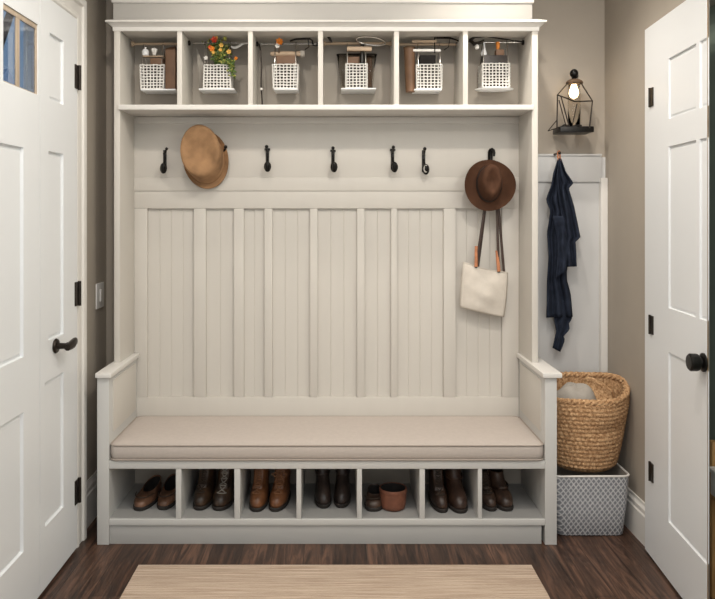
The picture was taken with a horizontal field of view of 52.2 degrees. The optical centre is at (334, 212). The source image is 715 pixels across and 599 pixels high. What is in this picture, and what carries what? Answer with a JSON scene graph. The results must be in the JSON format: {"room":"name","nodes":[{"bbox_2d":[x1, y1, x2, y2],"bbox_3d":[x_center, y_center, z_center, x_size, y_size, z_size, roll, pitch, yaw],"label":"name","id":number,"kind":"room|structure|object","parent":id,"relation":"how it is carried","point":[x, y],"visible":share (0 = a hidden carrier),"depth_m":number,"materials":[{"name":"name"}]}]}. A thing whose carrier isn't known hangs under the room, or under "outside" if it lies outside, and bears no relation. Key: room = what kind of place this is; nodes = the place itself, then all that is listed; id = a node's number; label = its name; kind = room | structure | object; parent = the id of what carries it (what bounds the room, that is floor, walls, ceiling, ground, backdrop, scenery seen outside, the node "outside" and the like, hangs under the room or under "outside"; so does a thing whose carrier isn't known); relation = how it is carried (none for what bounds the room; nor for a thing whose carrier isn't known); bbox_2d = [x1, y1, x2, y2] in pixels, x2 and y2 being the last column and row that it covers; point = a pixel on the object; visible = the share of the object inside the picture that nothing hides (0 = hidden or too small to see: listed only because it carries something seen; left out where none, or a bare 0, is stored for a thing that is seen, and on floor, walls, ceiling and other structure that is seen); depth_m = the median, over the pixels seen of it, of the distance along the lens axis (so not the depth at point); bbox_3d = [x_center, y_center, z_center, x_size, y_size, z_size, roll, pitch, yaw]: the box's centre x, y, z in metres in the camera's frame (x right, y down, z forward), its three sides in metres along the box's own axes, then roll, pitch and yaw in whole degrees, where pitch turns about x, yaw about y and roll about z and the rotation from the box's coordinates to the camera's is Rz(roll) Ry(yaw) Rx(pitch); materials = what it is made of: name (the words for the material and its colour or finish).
{"room":"mudroom","nodes":[
{"label":"mudroom","id":0,"kind":"room"},
{"bbox_2d":[86,0,105,479],"bbox_3d":[-1.150,-0.009,1.087,0.120,2.750,4.775,0,0,0],"label":"wall","id":1,"kind":"structure","parent":0,"point":[96,9],"depth_m":3.30,"materials":[{"name":"beige paint"}]},
{"bbox_2d":[0,0,39,598],"bbox_3d":[-1.065,0.285,2.100,0.040,2.138,0.961,0,0,0],"label":"door","id":2,"kind":"structure","parent":1,"relation":"in","point":[19,19],"depth_m":2.43,"materials":[{"name":"paint"}]},
{"bbox_2d":[40,0,80,594],"bbox_3d":[-1.036,0.285,2.765,0.122,2.138,0.409,0,0,0],"label":"door","id":3,"kind":"structure","parent":1,"relation":"in","point":[60,74],"depth_m":2.75,"materials":[{"name":"paint"}]},
{"bbox_2d":[52,0,86,547],"bbox_3d":[-1.117,0.235,2.291,0.146,2.261,1.566,0,0,0],"label":"door frame","id":4,"kind":"structure","parent":1,"relation":"attached to","point":[77,9],"depth_m":3.04,"materials":[{"name":"paint"}]},
{"bbox_2d":[87,470,96,527],"bbox_3d":[-1.081,1.271,3.275,0.017,0.190,0.360,0,0,0],"label":"baseboard","id":5,"kind":"structure","parent":1,"relation":"attached to","point":[92,481],"depth_m":3.23,"materials":[{"name":"paint"}]},
{"bbox_2d":[96,282,103,308],"bbox_3d":[-1.085,0.381,3.372,0.012,0.116,0.104,0,0,0],"label":"light switch","id":6,"kind":"object","parent":1,"relation":"attached to","point":[100,286],"visible":1,"depth_m":3.36,"materials":[{"name":"white plastic"}]},
{"bbox_2d":[106,0,604,365],"bbox_3d":[0.098,-0.009,3.525,2.575,2.750,0.100,0,0,0],"label":"wall","id":7,"kind":"structure","parent":0,"point":[572,36],"depth_m":3.48,"materials":[{"name":"beige paint"}]},
{"bbox_2d":[548,69,593,134],"bbox_3d":[1.098,-0.517,3.392,0.230,0.298,0.166,0,0,0],"label":"wall lantern","id":8,"kind":"object","parent":7,"relation":"attached to","point":[574,127],"visible":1,"depth_m":3.34,"materials":[{"name":"black metal"}]},
{"bbox_2d":[538,154,607,371],"bbox_3d":[1.089,0.543,3.453,0.391,1.645,0.045,0,0,0],"label":"wainscot","id":9,"kind":"structure","parent":7,"relation":"attached to","point":[585,346],"depth_m":3.46,"materials":[{"name":"paint"}]},
{"bbox_2d":[37,517,714,598],"bbox_3d":[0.505,1.416,1.087,3.390,0.100,4.975,0,0,0],"label":"floor","id":10,"kind":"structure","parent":0,"point":[619,566],"depth_m":2.87,"materials":[{"name":"brown wood"}]},
{"bbox_2d":[95,353,561,544],"bbox_3d":[-0.026,1.012,3.205,1.915,0.709,0.438,0,0,0],"label":"storage bench","id":11,"kind":"object","parent":10,"relation":"on","point":[532,485],"visible":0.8,"depth_m":3.01,"materials":[{"name":"paint"}]},
{"bbox_2d":[133,475,161,510],"bbox_3d":[-0.816,1.220,3.188,0.087,0.078,0.228,0,0,10],"label":"loafer","id":12,"kind":"object","parent":11,"relation":"on","point":[147,496],"visible":0.92,"depth_m":3.16,"materials":[{"name":"leather"}]},
{"bbox_2d":[157,474,175,509],"bbox_3d":[-0.728,1.220,3.199,0.082,0.078,0.228,0,0,-1],"label":"loafer","id":13,"kind":"object","parent":11,"relation":"on","point":[166,499],"visible":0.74,"depth_m":3.15,"materials":[{"name":"leather"}]},
{"bbox_2d":[193,469,216,510],"bbox_3d":[-0.568,1.161,3.201,0.083,0.197,0.240,0,0,6],"label":"boot","id":14,"kind":"object","parent":11,"relation":"on","point":[204,492],"visible":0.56,"depth_m":3.15,"materials":[{"name":"leather"}]},
{"bbox_2d":[212,469,233,510],"bbox_3d":[-0.482,1.155,3.196,0.090,0.208,0.240,0,0,3],"label":"boot","id":15,"kind":"object","parent":11,"relation":"on","point":[223,497],"visible":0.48,"depth_m":3.13,"materials":[{"name":"leather"}]},
{"bbox_2d":[249,469,269,511],"bbox_3d":[-0.327,1.163,3.186,0.082,0.193,0.240,0,0,5],"label":"boot","id":16,"kind":"object","parent":11,"relation":"on","point":[260,493],"visible":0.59,"depth_m":3.13,"materials":[{"name":"brown leather"}]},
{"bbox_2d":[269,469,290,511],"bbox_3d":[-0.238,1.163,3.186,0.082,0.193,0.240,0,0,6],"label":"boot","id":17,"kind":"object","parent":11,"relation":"on","point":[280,495],"visible":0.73,"depth_m":3.13,"materials":[{"name":"brown leather"}]},
{"bbox_2d":[314,469,331,508],"bbox_3d":[-0.053,1.155,3.210,0.076,0.209,0.216,0,0,-1],"label":"boot","id":18,"kind":"object","parent":11,"relation":"on","point":[322,497],"visible":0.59,"depth_m":3.15,"materials":[{"name":"black leather"}]},
{"bbox_2d":[105,0,546,362],"bbox_3d":[-0.040,-0.363,3.310,1.921,2.040,0.280,0,0,0],"label":"shelf unit","id":19,"kind":"object","parent":11,"relation":"on","point":[140,21],"depth_m":3.25,"materials":[{"name":"paint"}]},
{"bbox_2d":[139,42,176,93],"bbox_3d":[-0.806,-0.669,3.353,0.167,0.227,0.105,0,0,0],"label":"wire basket","id":20,"kind":"object","parent":19,"relation":"hanging from","point":[152,78],"depth_m":3.31,"materials":[{"name":"white metal"}]},
{"bbox_2d":[142,47,148,55],"bbox_3d":[-0.865,-0.736,3.328,0.032,0.039,0.032,0,0,0],"label":"jar","id":21,"kind":"object","parent":20,"relation":"on","point":[145,52],"visible":1,"depth_m":3.32,"materials":[{"name":"white ceramic"}]},
{"bbox_2d":[151,48,157,55],"bbox_3d":[-0.824,-0.734,3.320,0.030,0.034,0.014,0,0,0],"label":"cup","id":22,"kind":"object","parent":20,"relation":"on","point":[154,50],"visible":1,"depth_m":3.32,"materials":[{"name":"white ceramic"}]},
{"bbox_2d":[150,58,164,65],"bbox_3d":[-0.813,-0.659,3.353,0.059,0.094,0.065,0,0,0],"label":"storage box","id":23,"kind":"object","parent":20,"relation":"in","point":[152,60],"visible":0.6,"depth_m":3.32,"materials":[{"name":"brown cardboard"}]},
{"bbox_2d":[141,89,176,93],"bbox_3d":[-0.801,-0.559,3.353,0.159,0.007,0.105,0,0,0],"label":"tray","id":24,"kind":"object","parent":20,"relation":"on","point":[148,91],"depth_m":3.33,"materials":[{"name":"white ceramic"}]},
{"bbox_2d":[165,46,176,89],"bbox_3d":[-0.748,-0.665,3.360,0.047,0.206,0.100,0,0,0],"label":"gift box","id":25,"kind":"object","parent":20,"relation":"on","point":[171,52],"visible":0.66,"depth_m":3.31,"materials":[{"name":"brown cardboard"}]},
{"bbox_2d":[160,147,167,173],"bbox_3d":[-0.792,-0.244,3.391,0.037,0.122,0.072,0,0,0],"label":"coat hook","id":26,"kind":"object","parent":19,"relation":"attached to","point":[163,167],"visible":1,"depth_m":3.37,"materials":[{"name":"black metal"}]},
{"bbox_2d":[199,41,236,93],"bbox_3d":[-0.537,-0.672,3.353,0.161,0.230,0.105,0,0,0],"label":"wire basket","id":27,"kind":"object","parent":19,"relation":"hanging from","point":[216,80],"visible":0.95,"depth_m":3.31,"materials":[{"name":"white metal"}]},
{"bbox_2d":[196,48,203,87],"bbox_3d":[-0.623,-0.667,3.365,0.032,0.189,0.002,0,0,0],"label":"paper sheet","id":28,"kind":"object","parent":27,"relation":"on","point":[200,64],"visible":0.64,"depth_m":3.36,"materials":[{"name":"grey paper"}]},
{"bbox_2d":[199,88,236,93],"bbox_3d":[-0.537,-0.561,3.353,0.161,0.007,0.105,0,0,0],"label":"tray","id":29,"kind":"object","parent":27,"relation":"on","point":[204,90],"depth_m":3.33,"materials":[{"name":"white metal"}]},
{"bbox_2d":[202,36,237,79],"bbox_3d":[-0.526,-0.706,3.328,0.175,0.204,0.118,0,0,0],"label":"flowering plant","id":30,"kind":"object","parent":27,"relation":"in","point":[218,50],"visible":0.95,"depth_m":3.30,"materials":[{"name":"green plant"}]},
{"bbox_2d":[231,42,247,48],"bbox_3d":[-0.436,-0.765,3.324,0.077,0.030,0.021,0,0,0],"label":"ribbon","id":31,"kind":"object","parent":19,"relation":"attached to","point":[241,44],"visible":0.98,"depth_m":3.33,"materials":[{"name":"white fabric"}]},
{"bbox_2d":[258,44,262,104],"bbox_3d":[-0.340,-0.624,3.326,0.022,0.298,0.017,0,0,0],"label":"cord","id":32,"kind":"object","parent":19,"relation":"hanging from","point":[261,88],"visible":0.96,"depth_m":3.33,"materials":[{"name":"black plastic"}]},
{"bbox_2d":[264,145,270,171],"bbox_3d":[-0.313,-0.253,3.391,0.034,0.125,0.072,0,0,0],"label":"coat hook","id":33,"kind":"object","parent":19,"relation":"attached to","point":[267,166],"visible":1,"depth_m":3.37,"materials":[{"name":"black metal"}]},
{"bbox_2d":[272,42,299,93],"bbox_3d":[-0.226,-0.670,3.353,0.124,0.225,0.105,0,0,0],"label":"wire basket","id":34,"kind":"object","parent":19,"relation":"hanging from","point":[285,79],"visible":1,"depth_m":3.31,"materials":[{"name":"white metal"}]},
{"bbox_2d":[276,56,296,66],"bbox_3d":[-0.223,-0.666,3.353,0.091,0.103,0.070,0,0,0],"label":"storage box","id":35,"kind":"object","parent":34,"relation":"in","point":[279,59],"visible":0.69,"depth_m":3.32,"materials":[{"name":"brown cardboard"}]},
{"bbox_2d":[270,50,304,56],"bbox_3d":[-0.217,-0.729,3.340,0.158,0.032,0.032,0,0,0],"label":"rolled towel","id":36,"kind":"object","parent":35,"relation":"on","point":[301,53],"visible":1,"depth_m":3.33,"materials":[{"name":"beige fabric"}]},
{"bbox_2d":[275,37,282,52],"bbox_3d":[-0.253,-0.762,3.313,0.039,0.065,0.035,0,0,0],"label":"flower","id":37,"kind":"object","parent":36,"relation":"on","point":[279,41],"visible":1,"depth_m":3.30,"materials":[{"name":"orange plant"}]},
{"bbox_2d":[274,88,298,93],"bbox_3d":[-0.223,-0.561,3.353,0.109,0.007,0.105,0,0,0],"label":"tray","id":38,"kind":"object","parent":34,"relation":"on","point":[277,90],"depth_m":3.35,"materials":[{"name":"white ceramic"}]},
{"bbox_2d":[290,38,316,49],"bbox_3d":[-0.146,-0.773,3.336,0.125,0.052,0.016,0,0,5],"label":"metal hook","id":39,"kind":"object","parent":19,"relation":"attached to","point":[308,39],"visible":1,"depth_m":3.33,"materials":[{"name":"black metal"}]},
{"bbox_2d":[118,105,533,116],"bbox_3d":[-0.040,-0.463,3.317,1.816,0.022,0.258,0,0,0],"label":"shelf","id":40,"kind":"object","parent":19,"relation":"attached to","point":[124,110],"depth_m":3.22,"materials":[{"name":"paint"}]},
{"bbox_2d":[134,117,518,416],"bbox_3d":[-0.040,0.285,3.435,1.808,1.472,0.029,0,0,0],"label":"panel","id":41,"kind":"object","parent":19,"relation":"attached to","point":[298,287],"visible":0.94,"depth_m":3.42,"materials":[{"name":"paint"}]},
{"bbox_2d":[330,146,337,171],"bbox_3d":[-0.005,-0.249,3.391,0.034,0.121,0.072,0,0,0],"label":"coat hook","id":42,"kind":"object","parent":19,"relation":"attached to","point":[334,166],"visible":1,"depth_m":3.37,"materials":[{"name":"black metal"}]},
{"bbox_2d":[341,43,375,93],"bbox_3d":[0.107,-0.672,3.368,0.159,0.225,0.135,0,0,0],"label":"wire basket","id":43,"kind":"object","parent":19,"relation":"hanging from","point":[356,75],"visible":1,"depth_m":3.31,"materials":[{"name":"white metal"}]},
{"bbox_2d":[348,57,359,64],"bbox_3d":[0.100,-0.649,3.364,0.082,0.138,0.044,0,0,0],"label":"storage box","id":44,"kind":"object","parent":43,"relation":"in","point":[350,59],"visible":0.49,"depth_m":3.34,"materials":[{"name":"brown cardboard"}]},
{"bbox_2d":[336,54,376,87],"bbox_3d":[0.102,-0.655,3.417,0.191,0.177,0.044,0,0,0],"label":"bucket","id":45,"kind":"object","parent":43,"relation":"on","point":[342,58],"visible":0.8,"depth_m":3.40,"materials":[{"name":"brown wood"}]},
{"bbox_2d":[341,88,375,93],"bbox_3d":[0.107,-0.563,3.368,0.159,0.007,0.135,0,0,0],"label":"tray","id":46,"kind":"object","parent":43,"relation":"on","point":[343,90],"depth_m":3.33,"materials":[{"name":"white ceramic"}]},
{"bbox_2d":[347,46,371,51],"bbox_3d":[0.111,-0.747,3.322,0.114,0.020,0.025,0,0,0],"label":"wooden block","id":47,"kind":"object","parent":43,"relation":"on","point":[349,48],"visible":1,"depth_m":3.31,"materials":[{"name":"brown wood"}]},
{"bbox_2d":[359,44,364,63],"bbox_3d":[0.124,-0.692,3.328,0.025,0.157,0.025,0,0,0],"label":"bottle","id":48,"kind":"object","parent":43,"relation":"in","point":[362,55],"visible":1,"depth_m":3.32,"materials":[{"name":"black metal"}]},
{"bbox_2d":[390,145,397,171],"bbox_3d":[0.274,-0.250,3.391,0.034,0.125,0.072,0,0,0],"label":"coat hook","id":49,"kind":"object","parent":19,"relation":"attached to","point":[394,166],"visible":1,"depth_m":3.37,"materials":[{"name":"black metal"}]},
{"bbox_2d":[403,46,414,92],"bbox_3d":[0.340,-0.657,3.335,0.055,0.208,0.055,0,0,0],"label":"roll","id":50,"kind":"object","parent":19,"relation":"on","point":[409,55],"visible":0.99,"depth_m":3.31,"materials":[{"name":"brown paper"}]},
{"bbox_2d":[422,147,428,174],"bbox_3d":[0.421,-0.241,3.391,0.033,0.128,0.072,0,0,0],"label":"coat hook","id":51,"kind":"object","parent":19,"relation":"attached to","point":[425,168],"visible":1,"depth_m":3.37,"materials":[{"name":"black metal"}]},
{"bbox_2d":[412,44,442,93],"bbox_3d":[0.422,-0.668,3.353,0.136,0.224,0.104,0,0,0],"label":"wire basket","id":52,"kind":"object","parent":19,"relation":"hanging from","point":[428,79],"depth_m":3.31,"materials":[{"name":"white metal"}]},
{"bbox_2d":[412,89,441,93],"bbox_3d":[0.421,-0.559,3.353,0.125,0.007,0.105,0,0,0],"label":"tray","id":53,"kind":"object","parent":52,"relation":"on","point":[417,91],"depth_m":3.33,"materials":[{"name":"white ceramic"}]},
{"bbox_2d":[419,55,435,65],"bbox_3d":[0.423,-0.667,3.352,0.070,0.105,0.068,0,0,0],"label":"storage box","id":54,"kind":"object","parent":52,"relation":"in","point":[423,59],"visible":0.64,"depth_m":3.32,"materials":[{"name":"black"}]},
{"bbox_2d":[434,37,458,52],"bbox_3d":[0.516,-0.764,3.315,0.132,0.076,0.020,0,0,0],"label":"metal hook","id":55,"kind":"object","parent":19,"relation":"attached to","point":[449,38],"visible":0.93,"depth_m":3.31,"materials":[{"name":"black metal"}]},
{"bbox_2d":[488,148,495,159],"bbox_3d":[0.733,-0.248,3.393,0.029,0.112,0.070,0,0,-10],"label":"coat hook","id":56,"kind":"object","parent":19,"relation":"attached to","point":[491,152],"visible":0.63,"depth_m":3.41,"materials":[{"name":"black metal"}]},
{"bbox_2d":[460,209,507,316],"bbox_3d":[0.692,0.132,3.376,0.225,0.704,0.051,0,0,0],"label":"tote bag","id":57,"kind":"object","parent":56,"relation":"hanging from","point":[482,290],"visible":0.98,"depth_m":3.37,"materials":[{"name":"beige fabric"}]},
{"bbox_2d":[465,160,515,210],"bbox_3d":[0.705,-0.127,3.300,0.234,0.236,0.114,0,0,0],"label":"fedora","id":58,"kind":"object","parent":56,"relation":"hanging from","point":[490,185],"visible":1,"depth_m":3.33,"materials":[{"name":"brown fabric"}]},
{"bbox_2d":[475,41,512,91],"bbox_3d":[0.731,-0.676,3.350,0.177,0.228,0.112,0,0,0],"label":"wire basket","id":59,"kind":"object","parent":19,"relation":"hanging from","point":[491,78],"visible":1,"depth_m":3.31,"materials":[{"name":"white metal"}]},
{"bbox_2d":[480,55,507,64],"bbox_3d":[0.731,-0.674,3.352,0.114,0.091,0.064,0,0,0],"label":"storage box","id":60,"kind":"object","parent":59,"relation":"in","point":[487,58],"visible":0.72,"depth_m":3.32,"materials":[{"name":"grey fabric"}]},
{"bbox_2d":[481,43,486,55],"bbox_3d":[0.681,-0.750,3.335,0.028,0.060,0.027,0,0,0],"label":"glass bottle","id":61,"kind":"object","parent":60,"relation":"on","point":[485,52],"visible":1,"depth_m":3.33,"materials":[{"name":"white glass"}]},
{"bbox_2d":[495,42,503,54],"bbox_3d":[0.753,-0.751,3.341,0.036,0.063,0.038,0,0,0],"label":"taper candle","id":62,"kind":"object","parent":60,"relation":"on","point":[498,51],"visible":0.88,"depth_m":3.32,"materials":[{"name":"orange wax"}]},
{"bbox_2d":[475,87,512,91],"bbox_3d":[0.731,-0.566,3.350,0.177,0.008,0.112,0,0,0],"label":"tray","id":63,"kind":"object","parent":59,"relation":"on","point":[482,89],"depth_m":3.32,"materials":[{"name":"white metal"}]},
{"bbox_2d":[469,37,523,45],"bbox_3d":[0.744,-0.785,3.324,0.267,0.047,0.026,0,0,0],"label":"metal hook","id":64,"kind":"object","parent":19,"relation":"attached to","point":[471,41],"visible":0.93,"depth_m":3.32,"materials":[{"name":"black metal"}]},
{"bbox_2d":[110,416,543,460],"bbox_3d":[-0.033,0.982,3.210,1.796,0.078,0.438,0,0,0],"label":"bench cushion","id":65,"kind":"object","parent":11,"relation":"on","point":[146,438],"visible":1,"depth_m":3.07,"materials":[{"name":"fabric"}]},
{"bbox_2d":[334,469,350,507],"bbox_3d":[0.032,1.155,3.216,0.074,0.209,0.216,0,0,1],"label":"boot","id":66,"kind":"object","parent":11,"relation":"on","point":[342,497],"visible":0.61,"depth_m":3.16,"materials":[{"name":"black leather"}]},
{"bbox_2d":[364,484,381,511],"bbox_3d":[0.168,1.223,3.138,0.082,0.072,0.138,0,0,3],"label":"shoe","id":67,"kind":"object","parent":11,"relation":"on","point":[372,503],"visible":0.81,"depth_m":3.10,"materials":[{"name":"brown leather"}]},
{"bbox_2d":[379,482,406,511],"bbox_3d":[0.248,1.215,3.115,0.118,0.087,0.118,0,0,0],"label":"round pot","id":68,"kind":"object","parent":11,"relation":"on","point":[392,494],"visible":1,"depth_m":3.08,"materials":[{"name":"ceramic"}]},
{"bbox_2d":[428,469,447,512],"bbox_3d":[0.447,1.156,3.176,0.074,0.206,0.240,0,0,-1],"label":"boot","id":69,"kind":"object","parent":11,"relation":"on","point":[437,496],"visible":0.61,"depth_m":3.12,"materials":[{"name":"leather"}]},
{"bbox_2d":[443,469,467,513],"bbox_3d":[0.520,1.159,3.171,0.087,0.200,0.240,0,0,-7],"label":"boot","id":70,"kind":"object","parent":11,"relation":"on","point":[455,491],"visible":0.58,"depth_m":3.12,"materials":[{"name":"leather"}]},
{"bbox_2d":[482,469,496,511],"bbox_3d":[0.652,1.190,3.187,0.074,0.138,0.230,0,0,-4],"label":"shoe","id":71,"kind":"object","parent":11,"relation":"on","point":[488,496],"visible":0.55,"depth_m":3.11,"materials":[{"name":"brown leather"}]},
{"bbox_2d":[488,469,513,511],"bbox_3d":[0.713,1.191,3.186,0.085,0.136,0.230,0,0,-12],"label":"shoe","id":72,"kind":"object","parent":11,"relation":"on","point":[504,500],"visible":0.63,"depth_m":3.13,"materials":[{"name":"brown leather"}]},
{"bbox_2d":[120,565,549,598],"bbox_3d":[0.000,1.361,2.283,1.518,0.008,1.065,0,0,0],"label":"rug","id":73,"kind":"object","parent":10,"relation":"on","point":[147,581],"visible":1,"depth_m":2.69,"materials":[{"name":"fabric"}]},
{"bbox_2d":[557,463,629,535],"bbox_3d":[1.083,1.235,3.227,0.334,0.261,0.324,0,0,0],"label":"storage bin","id":74,"kind":"object","parent":10,"relation":"on","point":[588,504],"visible":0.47,"depth_m":3.07,"materials":[{"name":"grey patterned plastic"}]},
{"bbox_2d":[557,371,629,472],"bbox_3d":[1.102,0.922,3.225,0.383,0.388,0.354,0,0,0],"label":"seagrass basket","id":75,"kind":"object","parent":74,"relation":"on","point":[590,433],"visible":0.7,"depth_m":3.10,"materials":[{"name":"wicker"}]},
{"bbox_2d":[557,382,595,399],"bbox_3d":[1.065,0.819,3.245,0.210,0.122,0.168,0,0,0],"label":"folded cloth","id":76,"kind":"object","parent":75,"relation":"in","point":[570,390],"visible":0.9,"depth_m":3.21,"materials":[{"name":"white fabric"}]},
{"bbox_2d":[709,440,714,597],"bbox_3d":[1.344,1.088,2.465,0.044,0.553,0.290,0,0,0],"label":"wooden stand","id":77,"kind":"object","parent":10,"relation":"on","point":[711,442],"visible":0.72,"depth_m":2.58,"materials":[{"name":"brown wood"}]},
{"bbox_2d":[709,466,714,496],"bbox_3d":[1.342,0.943,2.466,0.052,0.097,0.221,0,0,0],"label":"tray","id":78,"kind":"object","parent":77,"relation":"on","point":[711,468],"visible":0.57,"depth_m":2.55,"materials":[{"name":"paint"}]},
{"bbox_2d":[605,0,714,501],"bbox_3d":[1.327,-0.009,2.688,0.085,2.750,1.575,0,0,0],"label":"wall","id":79,"kind":"structure","parent":0,"point":[626,21],"depth_m":3.18,"materials":[{"name":"beige paint"}]},
{"bbox_2d":[624,487,644,545],"bbox_3d":[1.276,1.284,3.210,0.017,0.165,0.490,0,0,0],"label":"baseboard","id":80,"kind":"structure","parent":79,"relation":"attached to","point":[634,520],"depth_m":3.08,"materials":[{"name":"paint"}]},
{"bbox_2d":[645,0,708,598],"bbox_3d":[1.230,0.308,2.650,0.061,2.095,0.592,0,0,9],"label":"door","id":81,"kind":"structure","parent":79,"relation":"in","point":[677,44],"depth_m":2.62,"materials":[{"name":"paint"}]},
{"bbox_2d":[709,5,714,439],"bbox_3d":[1.420,-0.009,0.835,0.100,2.750,4.270,0,0,0],"label":"wall","id":82,"kind":"structure","parent":0,"point":[712,8],"depth_m":2.65,"materials":[{"name":"green paint"}]},
{"bbox_3d":[1.037,-0.278,3.418,0.015,0.015,0.116,0,0,0],"label":"peg","id":83,"kind":"object","parent":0,"visible":0},
{"bbox_2d":[546,150,579,351],"bbox_3d":[1.055,0.179,3.381,0.154,0.941,0.067,0,0,0],"label":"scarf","id":84,"kind":"object","parent":83,"relation":"hanging from","point":[563,233],"visible":1,"depth_m":3.38,"materials":[{"name":"blue fabric"}]},
{"bbox_3d":[-0.513,-0.256,3.397,0.029,0.116,0.058,0,0,0],"label":"coat hook","id":85,"kind":"object","parent":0,"visible":0},
{"bbox_2d":[180,125,228,188],"bbox_3d":[-0.601,-0.256,3.348,0.213,0.287,0.121,0,0,0],"label":"straw hat","id":86,"kind":"object","parent":85,"relation":"hanging from","point":[204,160],"visible":1,"depth_m":3.30,"materials":[{"name":"beige wicker"}]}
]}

